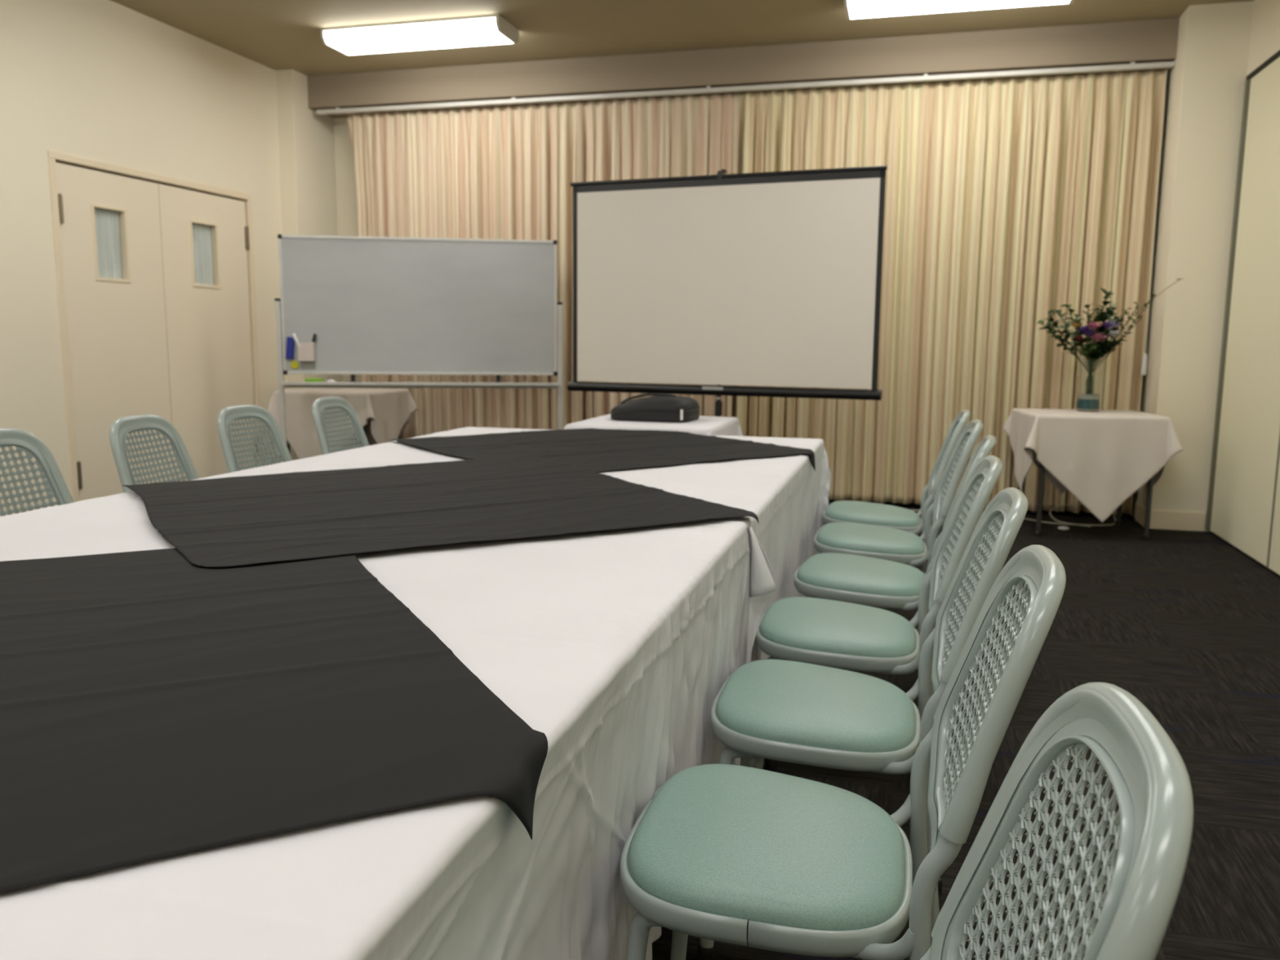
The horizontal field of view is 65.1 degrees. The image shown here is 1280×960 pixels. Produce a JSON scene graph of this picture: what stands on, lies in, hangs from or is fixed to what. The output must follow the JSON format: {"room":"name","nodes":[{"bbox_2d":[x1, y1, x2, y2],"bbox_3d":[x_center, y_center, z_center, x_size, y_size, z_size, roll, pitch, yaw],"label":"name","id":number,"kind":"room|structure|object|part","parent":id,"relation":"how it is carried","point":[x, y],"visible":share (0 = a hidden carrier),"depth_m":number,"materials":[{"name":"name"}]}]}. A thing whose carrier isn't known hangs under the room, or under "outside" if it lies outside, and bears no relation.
{"room":"conference room","nodes":[
{"label":"conference room","id":0,"kind":"room"},
{"bbox_2d":[0,0,344,516],"bbox_3d":[-3.941,-0.833,2.842,0.290,3.030,10.800,3,8,15],"label":"wall","id":1,"kind":"structure","parent":0,"point":[105,81],"depth_m":5.85,"materials":[{"name":"paint"}]},
{"bbox_2d":[55,162,174,501],"bbox_3d":[-3.121,-0.778,5.993,0.066,2.043,0.795,3,8,15],"label":"door","id":2,"kind":"structure","parent":1,"relation":"in","point":[111,243],"depth_m":5.92,"materials":[{"name":"paint"}]},
{"bbox_2d":[47,150,262,502],"bbox_3d":[-3.056,-0.862,6.413,0.158,2.105,1.737,3,8,15],"label":"trim","id":3,"kind":"structure","parent":1,"relation":"attached to","point":[54,157],"depth_m":5.71,"materials":[{"name":"paint"}]},
{"bbox_2d":[158,183,258,481],"bbox_3d":[-2.904,-0.889,6.790,0.066,2.043,0.859,3,8,15],"label":"door","id":4,"kind":"structure","parent":1,"relation":"in","point":[205,240],"depth_m":6.72,"materials":[{"name":"paint"}]},
{"bbox_2d":[316,61,1174,115],"bbox_3d":[0.394,-2.620,6.734,5.800,0.042,0.044,3,8,15],"label":"rail","id":5,"kind":"object","parent":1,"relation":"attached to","point":[1131,66],"visible":1,"depth_m":6.60,"materials":[{"name":"white metal"}]},
{"bbox_2d":[346,92,740,439],"bbox_3d":[-0.773,-1.314,7.292,2.967,2.734,0.178,3,8,14],"label":"curtain","id":6,"kind":"object","parent":5,"relation":"hanging from","point":[496,171],"visible":0.34,"depth_m":7.25,"materials":[{"name":"beige fabric"}]},
{"bbox_2d":[733,68,1167,515],"bbox_3d":[1.910,-1.190,6.583,2.619,2.734,0.182,3,8,15],"label":"curtain","id":7,"kind":"object","parent":5,"relation":"hanging from","point":[1010,202],"visible":0.7,"depth_m":6.48,"materials":[{"name":"beige fabric"}]},
{"bbox_2d":[1140,70,1167,375],"bbox_3d":[3.133,-1.550,6.097,0.032,1.815,0.057,3,8,15],"label":"string","id":8,"kind":"object","parent":5,"relation":"hanging from","point":[1144,368],"visible":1,"depth_m":6.14,"materials":[{"name":"white plastic"}]},
{"bbox_3d":[3.122,-0.716,6.202,0.032,0.136,0.030,3,8,15],"label":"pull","id":9,"kind":"part","parent":8,"relation":"part of","materials":[{"name":"white plastic"}]},
{"bbox_2d":[333,116,738,449],"bbox_3d":[0.546,-1.417,7.263,6.624,3.030,0.150,3,8,15],"label":"wall","id":10,"kind":"structure","parent":0,"point":[346,193],"depth_m":7.83,"materials":[{"name":"paint"}]},
{"bbox_2d":[306,17,1179,117],"bbox_3d":[0.404,-2.775,6.854,5.864,0.230,0.345,3,8,15],"label":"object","id":11,"kind":"structure","parent":10,"relation":"attached to","point":[1144,41],"depth_m":6.57,"materials":[{"name":"paint"}]},
{"bbox_2d":[110,0,1253,75],"bbox_3d":[-0.869,-2.250,1.807,6.624,0.120,11.100,3,8,15],"label":"ceiling","id":12,"kind":"structure","parent":0,"point":[273,34],"depth_m":6.10,"materials":[{"name":"paint"}]},
{"bbox_2d":[320,13,519,56],"bbox_3d":[-1.381,-2.782,6.287,1.200,0.089,0.330,3,8,15],"label":"ceiling light","id":13,"kind":"object","parent":12,"relation":"attached to","point":[487,29],"visible":1,"depth_m":6.19,"materials":[{"name":"white plastic"}]},
{"bbox_2d":[844,0,1074,20],"bbox_3d":[1.733,-2.636,5.457,1.200,0.089,0.330,3,8,15],"label":"ceiling light","id":14,"kind":"object","parent":12,"relation":"attached to","point":[854,9],"visible":1,"depth_m":5.50,"materials":[{"name":"white plastic"}]},
{"bbox_2d":[651,499,1279,959],"bbox_3d":[-0.897,0.869,2.248,6.624,0.120,11.100,3,8,15],"label":"floor","id":15,"kind":"structure","parent":0,"point":[1185,623],"depth_m":3.26,"materials":[{"name":"carpet"}]},
{"bbox_2d":[0,428,74,515],"bbox_3d":[-1.514,0.305,2.683,0.534,0.865,0.406,3,8,15],"label":"chair","id":16,"kind":"object","parent":15,"relation":"on","point":[53,481],"visible":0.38,"depth_m":2.77,"materials":[{"name":"plastic"}]},
{"bbox_3d":[-1.698,0.056,2.699,0.102,0.327,0.321,3,8,15],"label":"cane panel","id":17,"kind":"part","parent":16,"relation":"part of","materials":[{"name":"plastic"}]},
{"bbox_2d":[109,414,199,493],"bbox_3d":[-1.367,0.230,3.220,0.534,0.865,0.406,2,8,9],"label":"chair","id":18,"kind":"object","parent":15,"relation":"on","point":[119,429],"visible":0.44,"depth_m":3.21,"materials":[{"name":"plastic"}]},
{"bbox_3d":[-1.555,-0.016,3.216,0.102,0.327,0.321,2,8,9],"label":"cane panel","id":19,"kind":"part","parent":18,"relation":"part of","materials":[{"name":"wicker"}]},
{"bbox_2d":[217,404,292,473],"bbox_3d":[-1.239,0.165,3.692,0.534,0.865,0.406,3,8,15],"label":"chair","id":20,"kind":"object","parent":15,"relation":"on","point":[226,415],"visible":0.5,"depth_m":3.71,"materials":[{"name":"plastic"}]},
{"bbox_3d":[-1.423,-0.085,3.708,0.102,0.327,0.321,3,8,15],"label":"cane panel","id":21,"kind":"part","parent":20,"relation":"part of","materials":[{"name":"plastic"}]},
{"bbox_2d":[311,396,369,454],"bbox_3d":[-1.086,0.087,4.254,0.534,0.865,0.406,2,8,13],"label":"chair","id":22,"kind":"object","parent":15,"relation":"on","point":[326,403],"visible":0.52,"depth_m":4.26,"materials":[{"name":"plastic"}]},
{"bbox_3d":[-1.271,-0.162,4.263,0.102,0.327,0.321,2,8,13],"label":"cane panel","id":23,"kind":"part","parent":22,"relation":"part of","materials":[{"name":"plastic"}]},
{"bbox_2d":[286,391,400,453],"bbox_3d":[-2.181,-0.298,7.399,0.750,0.728,0.580,3,8,15],"label":"side table","id":24,"kind":"object","parent":15,"relation":"on","point":[365,428],"visible":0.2,"depth_m":7.09,"materials":[{"name":"metal"}]},
{"bbox_3d":[-2.548,-0.272,7.252,0.028,0.686,0.028,3,8,15],"label":"leg","id":25,"kind":"part","parent":24,"relation":"part of","materials":[{"name":"metal"}]},
{"bbox_2d":[267,387,417,459],"bbox_3d":[-2.158,-0.374,7.383,0.838,0.586,0.707,3,8,15],"label":"tablecloth","id":26,"kind":"object","parent":24,"relation":"on","point":[386,412],"visible":0.8,"depth_m":7.14,"materials":[{"name":"white fabric"}]},
{"bbox_3d":[-1.940,-0.243,7.090,0.028,0.686,0.028,3,8,15],"label":"leg","id":27,"kind":"part","parent":24,"relation":"part of","materials":[{"name":"metal"}]},
{"bbox_2d":[274,234,562,462],"bbox_3d":[-1.465,-0.729,6.757,1.883,1.773,0.520,-1,8,-7],"label":"whiteboard","id":28,"kind":"object","parent":15,"relation":"on","point":[373,305],"visible":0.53,"depth_m":6.69,"materials":[{"name":"ceramic"}]},
{"bbox_2d":[285,337,294,359],"bbox_3d":[-2.305,-0.870,6.604,0.060,0.147,0.026,-1,8,-7],"label":"eraser","id":29,"kind":"object","parent":28,"relation":"attached to","point":[290,340],"visible":1,"depth_m":6.59,"materials":[{"name":"blue plastic"}]},
{"bbox_2d":[290,360,298,368],"bbox_3d":[-2.284,-0.762,6.630,0.054,0.054,0.012,-1,8,-7],"label":"round magnet","id":30,"kind":"object","parent":28,"relation":"attached to","point":[294,364],"visible":1,"depth_m":6.62,"materials":[{"name":"yellow plastic"}]},
{"bbox_2d":[297,342,315,360],"bbox_3d":[-2.199,-0.845,6.607,0.103,0.120,0.054,-1,8,-7],"label":"pen holder","id":31,"kind":"object","parent":28,"relation":"attached to","point":[306,352],"visible":1,"depth_m":6.58,"materials":[{"name":"plastic"}]},
{"bbox_2d":[292,333,300,346],"bbox_3d":[-2.244,-0.879,6.598,0.085,0.174,0.022,-1,8,-7],"label":"marker pen","id":32,"kind":"object","parent":31,"relation":"in","point":[294,335],"visible":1,"depth_m":6.58,"materials":[{"name":"white plastic"}]},
{"bbox_2d":[311,333,316,346],"bbox_3d":[-2.161,-0.879,6.606,0.062,0.172,0.022,-1,8,-7],"label":"marker pen","id":33,"kind":"object","parent":31,"relation":"in","point":[314,335],"visible":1,"depth_m":6.59,"materials":[{"name":"plastic"}]},
{"bbox_2d":[301,361,315,368],"bbox_3d":[-2.200,-0.761,6.644,0.090,0.045,0.008,-1,8,-7],"label":"pad","id":34,"kind":"object","parent":28,"relation":"attached to","point":[304,365],"visible":1,"depth_m":6.64,"materials":[{"name":"white paper"}]},
{"bbox_2d":[304,377,323,382],"bbox_3d":[-2.158,-0.655,6.632,0.116,0.036,0.048,-1,8,-7],"label":"eraser","id":35,"kind":"object","parent":28,"relation":"on","point":[307,380],"visible":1,"depth_m":6.61,"materials":[{"name":"green plastic"}]},
{"bbox_3d":[-1.461,-1.157,6.696,1.807,0.902,0.028,-1,8,-7],"label":"board frame","id":36,"kind":"part","parent":28,"relation":"part of","materials":[{"name":"metal"}]},
{"bbox_2d":[280,382,558,388],"bbox_3d":[-1.462,-0.638,6.738,1.815,0.042,0.095,-1,8,-7],"label":"tray","id":37,"kind":"object","parent":28,"relation":"on","point":[283,384],"depth_m":6.72,"materials":[{"name":"metal"}]},
{"bbox_2d":[567,165,887,417],"bbox_3d":[0.475,-0.685,5.645,1.797,2.029,0.631,4,9,22],"label":"projection screen","id":38,"kind":"object","parent":15,"relation":"on","point":[771,278],"visible":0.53,"depth_m":5.41,"materials":[{"name":"fabric"}]},
{"bbox_3d":[0.400,-0.505,5.514,0.120,0.018,0.006,4,9,22],"label":"name plate","id":39,"kind":"part","parent":38,"relation":"part of","materials":[{"name":"silver metal"}]},
{"bbox_2d":[619,544,1066,959],"bbox_3d":[0.254,0.509,1.353,0.534,0.865,0.406,3,8,15],"label":"chair","id":40,"kind":"object","parent":15,"relation":"on","point":[766,860],"visible":1,"depth_m":1.27,"materials":[{"name":"plastic"}]},
{"bbox_3d":[0.000,0.738,1.293,0.088,0.401,0.030,1,8,1],"label":"leg","id":41,"kind":"part","parent":40,"relation":"part of","materials":[{"name":"paint"}]},
{"bbox_3d":[0.081,0.697,1.589,0.088,0.401,0.030,5,9,29],"label":"leg","id":42,"kind":"part","parent":40,"relation":"part of","materials":[{"name":"paint"}]},
{"bbox_3d":[0.433,0.623,1.510,0.064,0.576,0.036,3,8,15],"label":"leg","id":43,"kind":"part","parent":40,"relation":"part of","materials":[{"name":"paint"}]},
{"bbox_3d":[0.338,0.671,1.164,0.064,0.576,0.036,3,8,15],"label":"leg","id":44,"kind":"part","parent":40,"relation":"part of","materials":[{"name":"paint"}]},
{"bbox_3d":[0.443,0.277,1.270,0.102,0.327,0.321,3,8,15],"label":"cane panel","id":45,"kind":"part","parent":40,"relation":"part of","materials":[{"name":"plastic"}]},
{"bbox_3d":[0.447,0.280,1.269,0.140,0.384,0.384,3,8,15],"label":"backrest","id":46,"kind":"part","parent":40,"relation":"part of","materials":[{"name":"plastic"}]},
{"bbox_2d":[697,487,1028,959],"bbox_3d":[0.408,0.438,1.865,0.534,0.865,0.406,3,8,15],"label":"chair","id":47,"kind":"object","parent":15,"relation":"on","point":[788,711],"visible":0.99,"depth_m":1.78,"materials":[{"name":"plastic"}]},
{"bbox_3d":[0.154,0.667,1.805,0.088,0.401,0.030,1,8,1],"label":"leg","id":48,"kind":"part","parent":47,"relation":"part of","materials":[{"name":"paint"}]},
{"bbox_3d":[0.235,0.626,2.100,0.088,0.401,0.030,5,9,29],"label":"leg","id":49,"kind":"part","parent":47,"relation":"part of","materials":[{"name":"paint"}]},
{"bbox_3d":[0.587,0.552,2.022,0.064,0.576,0.036,3,8,15],"label":"leg","id":50,"kind":"part","parent":47,"relation":"part of","materials":[{"name":"paint"}]},
{"bbox_3d":[0.492,0.600,1.676,0.064,0.576,0.036,3,8,15],"label":"leg","id":51,"kind":"part","parent":47,"relation":"part of","materials":[{"name":"paint"}]},
{"bbox_3d":[0.597,0.206,1.782,0.102,0.327,0.321,3,8,15],"label":"cane panel","id":52,"kind":"part","parent":47,"relation":"part of","materials":[{"name":"plastic"}]},
{"bbox_3d":[0.601,0.209,1.781,0.140,0.384,0.384,3,8,15],"label":"backrest","id":53,"kind":"part","parent":47,"relation":"part of","materials":[{"name":"plastic"}]},
{"bbox_2d":[751,455,1002,769],"bbox_3d":[0.549,0.368,2.372,0.534,0.865,0.406,3,8,15],"label":"chair","id":54,"kind":"object","parent":15,"relation":"on","point":[833,633],"visible":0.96,"depth_m":2.27,"materials":[{"name":"plastic"}]},
{"bbox_3d":[0.294,0.597,2.311,0.088,0.401,0.030,1,8,1],"label":"leg","id":55,"kind":"part","parent":54,"relation":"part of","materials":[{"name":"paint"}]},
{"bbox_3d":[0.727,0.482,2.528,0.064,0.576,0.036,3,8,15],"label":"leg","id":56,"kind":"part","parent":54,"relation":"part of","materials":[{"name":"paint"}]},
{"bbox_3d":[0.632,0.530,2.182,0.064,0.576,0.036,3,8,15],"label":"leg","id":57,"kind":"part","parent":54,"relation":"part of","materials":[{"name":"paint"}]},
{"bbox_3d":[0.737,0.136,2.288,0.102,0.327,0.321,3,8,15],"label":"cane panel","id":58,"kind":"part","parent":54,"relation":"part of","materials":[{"name":"plastic"}]},
{"bbox_3d":[0.741,0.139,2.287,0.140,0.384,0.384,3,8,15],"label":"backrest","id":59,"kind":"part","parent":54,"relation":"part of","materials":[{"name":"plastic"}]},
{"bbox_2d":[793,435,996,697],"bbox_3d":[0.723,0.295,2.897,0.534,0.865,0.406,3,9,19],"label":"chair","id":60,"kind":"object","parent":15,"relation":"on","point":[873,582],"visible":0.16,"depth_m":2.79,"materials":[{"name":"leather"}]},
{"bbox_3d":[0.792,0.458,2.702,0.064,0.576,0.036,3,9,19],"label":"leg","id":61,"kind":"part","parent":60,"relation":"part of","materials":[{"name":"paint"}]},
{"bbox_3d":[0.910,0.411,3.041,0.064,0.576,0.036,3,9,19],"label":"leg","id":62,"kind":"part","parent":60,"relation":"part of","materials":[{"name":"paint"}]},
{"bbox_3d":[0.912,0.068,2.800,0.140,0.384,0.384,3,9,19],"label":"backrest","id":63,"kind":"part","parent":60,"relation":"part of","materials":[{"name":"plastic"}]},
{"bbox_2d":[822,409,970,573],"bbox_3d":[0.990,0.153,3.919,0.534,0.865,0.406,3,8,15],"label":"chair","id":64,"kind":"object","parent":15,"relation":"on","point":[843,511],"visible":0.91,"depth_m":3.81,"materials":[{"name":"plastic"}]},
{"bbox_3d":[1.168,0.267,4.075,0.064,0.576,0.036,3,8,15],"label":"leg","id":65,"kind":"part","parent":64,"relation":"part of","materials":[{"name":"paint"}]},
{"bbox_3d":[1.073,0.315,3.729,0.064,0.576,0.036,3,8,15],"label":"leg","id":66,"kind":"part","parent":64,"relation":"part of","materials":[{"name":"paint"}]},
{"bbox_3d":[1.178,-0.079,3.835,0.102,0.327,0.321,3,8,15],"label":"cane panel","id":67,"kind":"part","parent":64,"relation":"part of","materials":[{"name":"plastic"}]},
{"bbox_3d":[1.182,-0.076,3.834,0.140,0.384,0.384,3,8,15],"label":"backrest","id":68,"kind":"part","parent":64,"relation":"part of","materials":[{"name":"plastic"}]},
{"bbox_2d":[813,419,983,573],"bbox_3d":[0.869,0.221,3.429,0.534,0.865,0.406,3,8,14],"label":"chair","id":69,"kind":"object","parent":15,"relation":"on","point":[900,546],"visible":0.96,"depth_m":3.31,"materials":[{"name":"plastic"}]},
{"bbox_3d":[1.044,0.335,3.589,0.064,0.576,0.036,3,8,14],"label":"leg","id":70,"kind":"part","parent":69,"relation":"part of","materials":[{"name":"paint"}]},
{"bbox_3d":[0.956,0.383,3.241,0.064,0.576,0.036,3,8,14],"label":"leg","id":71,"kind":"part","parent":69,"relation":"part of","materials":[{"name":"paint"}]},
{"bbox_3d":[1.058,-0.011,3.349,0.102,0.327,0.321,3,8,14],"label":"cane panel","id":72,"kind":"part","parent":69,"relation":"part of","materials":[{"name":"plastic"}]},
{"bbox_3d":[1.062,-0.008,3.348,0.140,0.384,0.384,3,8,14],"label":"backrest","id":73,"kind":"part","parent":69,"relation":"part of","materials":[{"name":"plastic"}]},
{"bbox_2d":[910,503,1115,527],"bbox_3d":[2.338,0.198,6.392,1.325,0.117,0.277,3,8,15],"label":"power cable","id":74,"kind":"object","parent":15,"relation":"on","point":[1063,522],"visible":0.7,"depth_m":6.27,"materials":[{"name":"plastic"}]},
{"bbox_2d":[920,682,1193,959],"bbox_3d":[0.100,0.584,0.812,0.534,0.865,0.406,2,8,13],"label":"chair","id":75,"kind":"object","parent":15,"relation":"on","point":[1152,826],"visible":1,"depth_m":0.73,"materials":[{"name":"plastic"}]},
{"bbox_3d":[0.273,0.697,0.975,0.064,0.576,0.036,2,8,13],"label":"leg","id":76,"kind":"part","parent":75,"relation":"part of","materials":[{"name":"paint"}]},
{"bbox_3d":[0.290,0.351,0.735,0.102,0.327,0.321,2,8,13],"label":"cane panel","id":77,"kind":"part","parent":75,"relation":"part of","materials":[{"name":"wicker"}]},
{"bbox_2d":[1057,525,1069,530],"bbox_3d":[2.556,0.291,6.047,0.068,0.024,0.043,3,8,15],"label":"plug","id":78,"kind":"object","parent":15,"relation":"on","point":[1064,528],"visible":1,"depth_m":6.03,"materials":[{"name":"white plastic"}]},
{"bbox_2d":[1017,415,1153,539],"bbox_3d":[2.657,-0.048,6.003,0.720,0.708,0.570,2,8,7],"label":"side table","id":79,"kind":"object","parent":15,"relation":"on","point":[1150,482],"visible":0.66,"depth_m":5.80,"materials":[{"name":"metal"}]},
{"bbox_3d":[2.330,-0.014,5.810,0.028,0.666,0.028,2,8,7],"label":"leg","id":80,"kind":"part","parent":79,"relation":"part of","materials":[{"name":"metal"}]},
{"bbox_2d":[1002,408,1183,522],"bbox_3d":[2.651,-0.101,5.991,0.866,0.611,0.703,2,8,7],"label":"tablecloth","id":81,"kind":"object","parent":79,"relation":"on","point":[1102,461],"visible":0.98,"depth_m":5.70,"materials":[{"name":"white fabric"}]},
{"bbox_2d":[1075,360,1104,412],"bbox_3d":[2.694,-0.562,6.006,0.144,0.300,0.144,3,8,15],"label":"glass vase","id":82,"kind":"object","parent":81,"relation":"on","point":[1090,374],"visible":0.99,"depth_m":5.96,"materials":[{"name":"teal"}]},
{"bbox_2d":[1035,278,1183,361],"bbox_3d":[2.741,-0.842,5.924,0.762,0.669,0.251,3,9,19],"label":"flower bouquet","id":83,"kind":"object","parent":82,"relation":"in","point":[1099,348],"visible":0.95,"depth_m":5.93,"materials":[{"name":"purple plant"}]},
{"bbox_3d":[2.579,-0.755,6.021,0.257,0.467,0.022,3,8,15],"label":"stem","id":84,"kind":"part","parent":83,"relation":"part of","materials":[{"name":"green plant"}]},
{"bbox_3d":[2.557,-0.714,5.980,0.290,0.397,0.007,0,8,-1],"label":"stem","id":85,"kind":"part","parent":83,"relation":"part of","materials":[{"name":"green plant"}]},
{"bbox_3d":[2.598,-0.755,5.983,0.212,0.476,0.042,3,8,15],"label":"stem","id":86,"kind":"part","parent":83,"relation":"part of","materials":[{"name":"green plant"}]},
{"bbox_3d":[2.588,-0.919,5.943,0.068,0.034,0.071,6,10,35],"label":"flower","id":87,"kind":"part","parent":83,"relation":"part of","materials":[{"name":"yellow plant"}]},
{"bbox_3d":[2.627,-0.773,5.971,0.174,0.516,0.038,3,8,15],"label":"stem","id":88,"kind":"part","parent":83,"relation":"part of","materials":[{"name":"green plant"}]},
{"bbox_3d":[2.605,-0.838,5.937,0.076,0.036,0.073,-1,8,-8],"label":"flower","id":89,"kind":"part","parent":83,"relation":"part of","materials":[{"name":"red plant"}]},
{"bbox_3d":[2.633,-0.887,5.913,0.094,0.045,0.089,0,8,-7],"label":"flower","id":90,"kind":"part","parent":83,"relation":"part of","materials":[{"name":"purple plant"}]},
{"bbox_3d":[2.653,-0.863,5.902,0.079,0.039,0.081,6,10,33],"label":"flower","id":91,"kind":"part","parent":83,"relation":"part of","materials":[{"name":"purple plant"}]},
{"bbox_3d":[2.667,-0.904,5.887,0.102,0.048,0.101,3,8,15],"label":"flower","id":92,"kind":"part","parent":83,"relation":"part of","materials":[{"name":"pink plant"}]},
{"bbox_3d":[2.691,-0.839,5.884,0.109,0.054,0.107,6,10,34],"label":"flower","id":93,"kind":"part","parent":83,"relation":"part of","materials":[{"name":"pink plant"}]},
{"bbox_3d":[2.743,-0.912,5.891,0.087,0.042,0.084,7,10,38],"label":"flower","id":94,"kind":"part","parent":83,"relation":"part of","materials":[{"name":"purple plant"}]},
{"bbox_3d":[2.771,-0.912,5.885,0.092,0.045,0.088,7,10,39],"label":"flower","id":95,"kind":"part","parent":83,"relation":"part of","materials":[{"name":"purple plant"}]},
{"bbox_3d":[2.784,-0.860,5.887,0.081,0.039,0.080,6,10,36],"label":"flower","id":96,"kind":"part","parent":83,"relation":"part of","materials":[{"name":"white plant"}]},
{"bbox_3d":[2.792,-0.764,5.917,0.227,0.516,0.060,3,8,15],"label":"stem","id":97,"kind":"part","parent":83,"relation":"part of","materials":[{"name":"green plant"}]},
{"bbox_3d":[2.800,-0.735,5.927,0.278,0.457,0.012,4,9,24],"label":"stem","id":98,"kind":"part","parent":83,"relation":"part of","materials":[{"name":"green plant"}]},
{"bbox_3d":[2.819,-0.785,5.890,0.319,0.567,0.004,6,10,34],"label":"stem","id":99,"kind":"part","parent":83,"relation":"part of","materials":[{"name":"green plant"}]},
{"bbox_3d":[2.983,-0.063,6.199,0.028,0.666,0.028,2,8,7],"label":"leg","id":100,"kind":"part","parent":79,"relation":"part of","materials":[{"name":"metal"}]},
{"bbox_3d":[2.925,0.002,5.737,0.028,0.666,0.028,2,8,7],"label":"leg","id":101,"kind":"part","parent":79,"relation":"part of","materials":[{"name":"metal"}]},
{"bbox_2d":[1208,56,1279,575],"bbox_3d":[2.112,-0.299,0.947,0.050,2.584,10.172,3,8,15],"label":"wall","id":102,"kind":"structure","parent":15,"relation":"on","point":[1245,513],"depth_m":5.37,"materials":[{"name":"beige paint"}]},
{"bbox_3d":[3.040,-0.770,4.339,0.046,2.584,1.012,3,8,15],"label":"panel","id":103,"kind":"part","parent":102,"relation":"part of","materials":[{"name":"beige paint"}]},
{"bbox_3d":[-1.134,0.530,1.593,0.754,0.731,1.881,3,8,15],"label":"folding table","id":104,"kind":"object","parent":15,"relation":"on","visible":0},
{"bbox_2d":[0,491,750,959],"bbox_3d":[-0.764,0.450,1.480,1.560,0.549,1.897,3,8,15],"label":"tablecloth","id":105,"kind":"object","parent":104,"relation":"on","point":[619,646],"visible":0.46,"depth_m":1.18,"materials":[{"name":"white fabric"}]},
{"bbox_2d":[0,547,547,893],"bbox_3d":[-0.844,0.311,1.158,1.188,0.202,1.194,-4,9,-26],"label":"cloth","id":106,"kind":"object","parent":105,"relation":"on","point":[155,704],"visible":0.98,"depth_m":1.02,"materials":[{"name":"black fabric"}]},
{"bbox_2d":[121,455,758,567],"bbox_3d":[-0.524,0.045,2.379,1.171,0.030,1.195,-5,10,-32],"label":"cloth","id":107,"kind":"object","parent":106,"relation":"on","point":[255,519],"visible":1,"depth_m":2.21,"materials":[{"name":"black fabric"}]},
{"bbox_2d":[1131,0,1279,531],"bbox_3d":[2.085,-0.552,1.237,0.475,3.030,10.800,3,8,15],"label":"wall","id":108,"kind":"structure","parent":0,"point":[1219,45],"depth_m":5.87,"materials":[{"name":"paint"}]},
{"bbox_2d":[1133,502,1205,531],"bbox_3d":[3.289,0.225,6.231,0.325,0.115,0.328,3,8,15],"label":"baseboard","id":109,"kind":"structure","parent":108,"relation":"attached to","point":[1159,519],"depth_m":6.08,"materials":[{"name":"paint"}]},
{"bbox_2d":[1205,79,1248,531],"bbox_3d":[3.444,-0.978,5.837,0.056,2.590,0.049,3,8,15],"label":"trim","id":110,"kind":"structure","parent":108,"relation":"attached to","point":[1246,82],"depth_m":5.83,"materials":[{"name":"beige wood"}]},
{"bbox_2d":[1245,49,1279,80],"bbox_3d":[2.141,-1.593,0.774,0.091,0.022,10.220,3,8,15],"label":"trim","id":111,"kind":"structure","parent":108,"relation":"attached to","point":[1277,55],"depth_m":5.39,"materials":[{"name":"metal"}]},
{"bbox_3d":[0.072,0.090,4.757,0.650,0.738,0.710,3,8,15],"label":"side table","id":112,"kind":"object","parent":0,"visible":0},
{"bbox_2d":[564,413,743,435],"bbox_3d":[0.073,-0.014,4.741,0.968,0.539,1.028,3,8,15],"label":"tablecloth","id":113,"kind":"object","parent":112,"relation":"on","point":[723,426],"visible":0.18,"depth_m":4.49,"materials":[{"name":"white fabric"}]},
{"bbox_2d":[609,392,700,422],"bbox_3d":[0.073,-0.350,4.742,0.400,0.127,0.308,3,8,18],"label":"bag","id":114,"kind":"object","parent":113,"relation":"on","point":[659,407],"visible":1,"depth_m":4.61,"materials":[{"name":"fabric"}]},
{"bbox_3d":[-0.635,0.276,3.420,0.754,0.731,1.880,3,8,15],"label":"folding table","id":115,"kind":"object","parent":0,"visible":0},
{"bbox_2d":[189,426,831,765],"bbox_3d":[-0.247,0.287,3.322,1.643,0.733,1.994,3,8,15],"label":"tablecloth","id":116,"kind":"object","parent":115,"relation":"on","point":[789,499],"visible":0.29,"depth_m":2.95,"materials":[{"name":"white fabric"}]},
{"bbox_2d":[387,427,815,471],"bbox_3d":[-0.143,-0.033,3.587,1.160,0.195,1.145,-5,10,-35],"label":"cloth","id":117,"kind":"object","parent":116,"relation":"on","point":[597,450],"visible":0.95,"depth_m":3.50,"materials":[{"name":"black fabric"}]}
]}

